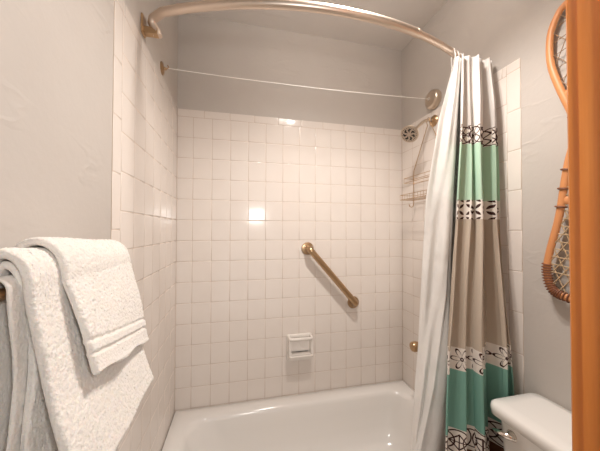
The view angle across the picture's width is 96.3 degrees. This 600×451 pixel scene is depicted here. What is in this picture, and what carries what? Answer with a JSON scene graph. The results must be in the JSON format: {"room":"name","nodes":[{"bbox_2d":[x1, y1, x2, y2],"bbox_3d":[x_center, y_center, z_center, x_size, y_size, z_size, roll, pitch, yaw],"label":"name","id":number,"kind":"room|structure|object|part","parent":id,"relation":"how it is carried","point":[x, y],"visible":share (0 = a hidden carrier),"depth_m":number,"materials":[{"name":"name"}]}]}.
{"room":"bathroom","nodes":[
{"label":"bathroom","id":0,"kind":"room"},
{"bbox_2d":[0,0,177,450],"bbox_3d":[-0.428,0.057,0.035,0.100,2.745,3.206,0,-1,-13],"label":"wall","id":1,"kind":"structure","parent":0,"point":[88,110],"depth_m":0.72,"materials":[{"name":"beige paint"}]},
{"bbox_2d":[0,287,5,301],"bbox_3d":[-0.444,0.098,0.478,0.074,0.052,0.512,0,-1,-13],"label":"towel bar","id":2,"kind":"object","parent":1,"relation":"attached to","point":[2,290],"visible":0.02,"depth_m":0.34,"materials":[{"name":"brown wood"}]},
{"bbox_2d":[0,247,153,450],"bbox_3d":[-0.386,0.208,0.497,0.142,0.353,0.312,0,-1,-13],"label":"bath towel","id":3,"kind":"object","parent":2,"relation":"hanging from","point":[51,399],"visible":0.65,"depth_m":0.37,"materials":[{"name":"white fabric"}]},
{"bbox_2d":[13,237,148,374],"bbox_3d":[-0.407,0.151,0.530,0.141,0.264,0.252,0,-1,-13],"label":"hand towel","id":4,"kind":"object","parent":3,"relation":"on","point":[98,280],"visible":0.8,"depth_m":0.48,"materials":[{"name":"white fabric"}]},
{"bbox_2d":[174,14,402,412],"bbox_3d":[-0.011,0.088,1.821,1.715,2.745,0.100,0,-1,-13],"label":"wall","id":5,"kind":"structure","parent":0,"point":[265,170],"depth_m":1.75,"materials":[{"name":"white tile"}]},
{"bbox_2d":[286,333,313,361],"bbox_3d":[0.003,0.792,1.721,0.170,0.170,0.078,0,-1,-13],"label":"soap dish","id":6,"kind":"object","parent":5,"relation":"attached to","point":[298,346],"visible":1,"depth_m":1.73,"materials":[{"name":"white ceramic"}]},
{"bbox_2d":[288,350,312,359],"bbox_3d":[0.004,0.832,1.716,0.160,0.030,0.068,0,-1,-13],"label":"tray","id":7,"kind":"object","parent":6,"relation":"on","point":[296,354],"depth_m":1.71,"materials":[{"name":"white ceramic"}]},
{"bbox_2d":[301,242,358,307],"bbox_3d":[0.215,0.339,1.779,0.408,0.456,0.076,0,-1,-13],"label":"grab bar","id":8,"kind":"object","parent":5,"relation":"attached to","point":[307,248],"visible":1,"depth_m":1.75,"materials":[{"name":"brown metal"}]},
{"bbox_2d":[175,0,446,50],"bbox_3d":[0.546,-1.358,0.331,2.115,0.100,3.300,0,-1,-13],"label":"ceiling","id":9,"kind":"structure","parent":0,"point":[417,13],"depth_m":1.67,"materials":[{"name":"paint"}]},
{"bbox_2d":[402,0,571,411],"bbox_3d":[0.946,0.081,1.264,0.100,2.745,1.426,0,-1,-13],"label":"wall","id":10,"kind":"structure","parent":0,"point":[532,132],"depth_m":1.14,"materials":[{"name":"beige paint"}]},
{"bbox_2d":[160,61,441,109],"bbox_3d":[0.078,-0.767,1.460,1.520,0.114,0.114,0,-1,-13],"label":"clothesline","id":11,"kind":"object","parent":10,"relation":"attached to","point":[433,98],"visible":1,"depth_m":1.58,"materials":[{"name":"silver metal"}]},
{"bbox_3d":[-0.652,-0.754,1.292,0.022,0.060,0.060,0,-1,-13],"label":"hook plate","id":12,"kind":"part","parent":11,"relation":"part of","materials":[{"name":"brown metal"}]},
{"bbox_3d":[0.070,-0.757,1.458,1.451,0.023,0.003,0,-1,-13],"label":"cord","id":13,"kind":"part","parent":11,"relation":"part of","materials":[{"name":"white fabric"}]},
{"bbox_2d":[141,0,461,58],"bbox_3d":[0.159,-0.770,1.108,1.520,0.088,0.240,0,-1,-13],"label":"curtain rod","id":14,"kind":"object","parent":10,"relation":"attached to","point":[153,30],"visible":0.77,"depth_m":0.99,"materials":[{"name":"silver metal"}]},
{"bbox_2d":[445,54,513,450],"bbox_3d":[0.721,0.235,1.118,0.349,1.992,0.162,0,-1,-13],"label":"shower curtain","id":15,"kind":"object","parent":14,"relation":"hanging from","point":[479,358],"visible":1,"depth_m":1.13,"materials":[{"name":"fabric"}]},
{"bbox_3d":[0.705,-0.763,1.235,0.015,0.100,0.056,0,-1,13],"label":"curtain ring","id":16,"kind":"object","parent":14,"relation":"hanging from","visible":0},
{"bbox_2d":[411,56,461,450],"bbox_3d":[0.691,0.157,1.212,0.376,1.820,0.078,0,-1,-6],"label":"curtain liner","id":17,"kind":"object","parent":16,"relation":"hanging from","point":[429,412],"visible":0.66,"depth_m":1.19,"materials":[{"name":"white plastic"}]},
{"bbox_2d":[409,341,417,351],"bbox_3d":[0.732,0.712,1.592,0.163,0.119,0.119,0,-1,-13],"label":"shower valve","id":18,"kind":"object","parent":10,"relation":"attached to","point":[413,345],"visible":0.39,"depth_m":1.56,"materials":[{"name":"brown metal"}]},
{"bbox_2d":[401,115,437,141],"bbox_3d":[0.711,-0.583,1.598,0.217,0.174,0.096,0,-1,-13],"label":"showerhead","id":19,"kind":"object","parent":10,"relation":"attached to","point":[410,133],"visible":0.98,"depth_m":1.59,"materials":[{"name":"brown metal"}]},
{"bbox_2d":[400,117,435,207],"bbox_3d":[0.732,-0.385,1.609,0.104,0.534,0.305,0,-1,-13],"label":"shower caddy","id":20,"kind":"object","parent":19,"relation":"hanging from","point":[420,196],"visible":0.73,"depth_m":1.67,"materials":[{"name":"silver metal"}]},
{"bbox_2d":[400,190,426,200],"bbox_3d":[0.731,-0.181,1.606,0.104,0.034,0.302,0,-1,-13],"label":"wire basket","id":21,"kind":"object","parent":20,"relation":"on","point":[409,199],"depth_m":1.65,"materials":[{"name":"brown metal"}]},
{"bbox_2d":[404,171,429,183],"bbox_3d":[0.746,-0.291,1.611,0.074,0.034,0.302,0,-1,-13],"label":"wire shelf","id":22,"kind":"object","parent":20,"relation":"attached to","point":[427,171],"depth_m":1.67,"materials":[{"name":"brown metal"}]},
{"bbox_3d":[0.777,-0.397,1.620,0.011,0.511,0.305,0,-1,-13],"label":"hanging frame","id":23,"kind":"part","parent":20,"relation":"part of","materials":[{"name":"brown metal"}]},
{"bbox_3d":[0.744,-0.605,1.616,0.137,0.080,0.017,0,-1,-13],"label":"shower arm","id":24,"kind":"part","parent":19,"relation":"part of","materials":[{"name":"gold metal"}]},
{"bbox_2d":[541,149,569,302],"bbox_3d":[0.956,-0.301,0.859,0.030,1.178,0.345,0,-1,-13],"label":"snowshoe","id":25,"kind":"object","parent":10,"relation":"attached to","point":[562,201],"visible":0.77,"depth_m":0.96,"materials":[{"name":"brown wood"}]},
{"bbox_2d":[545,0,566,112],"bbox_3d":[0.976,-0.287,0.859,0.025,1.089,0.331,0,-1,-13],"label":"snowshoe","id":26,"kind":"object","parent":10,"relation":"attached to","point":[558,85],"visible":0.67,"depth_m":0.99,"materials":[{"name":"brown wood"}]},
{"bbox_3d":[0.539,1.486,0.283,2.115,0.100,3.300,0,-1,-13],"label":"floor","id":27,"kind":"structure","parent":0,"visible":0},
{"bbox_2d":[162,380,414,450],"bbox_3d":[0.081,1.272,1.389,1.509,0.363,0.739,0,-1,-13],"label":"bathtub","id":28,"kind":"object","parent":27,"relation":"on","point":[373,417],"visible":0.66,"depth_m":1.65,"materials":[{"name":"white ceramic"}]},
{"bbox_2d":[490,393,571,450],"bbox_3d":[0.642,1.047,0.745,0.706,0.796,0.497,0,-1,-13],"label":"toilet","id":29,"kind":"object","parent":27,"relation":"on","point":[529,421],"visible":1,"depth_m":0.92,"materials":[{"name":"white ceramic"}]},
{"bbox_3d":[0.720,0.742,0.958,0.023,0.027,0.066,1,-1,-28],"label":"lever","id":30,"kind":"part","parent":29,"relation":"part of","materials":[{"name":"silver metal"}]},
{"bbox_3d":[0.742,0.742,0.947,0.020,0.038,0.038,0,-1,-13],"label":"flush handle","id":31,"kind":"part","parent":29,"relation":"part of","materials":[{"name":"silver metal"}]},
{"bbox_3d":[0.880,0.880,0.802,0.198,0.381,0.457,0,-1,-13],"label":"tank","id":32,"kind":"part","parent":29,"relation":"part of","materials":[{"name":"white ceramic"}]},
{"bbox_3d":[0.815,0.067,0.451,0.720,2.745,0.100,0,-1,-13],"label":"wall","id":33,"kind":"structure","parent":0,"visible":0},
{"bbox_2d":[566,0,599,450],"bbox_3d":[0.474,0.215,0.371,0.083,2.445,0.142,0,-1,-13],"label":"door","id":34,"kind":"structure","parent":33,"relation":"in","point":[582,16],"depth_m":0.41,"materials":[{"name":"orange wood"}]},
{"bbox_3d":[0.469,0.238,0.431,0.066,2.400,0.021,0,-1,-13],"label":"casing","id":35,"kind":"part","parent":34,"relation":"part of","materials":[{"name":"orange wood"}]}
]}

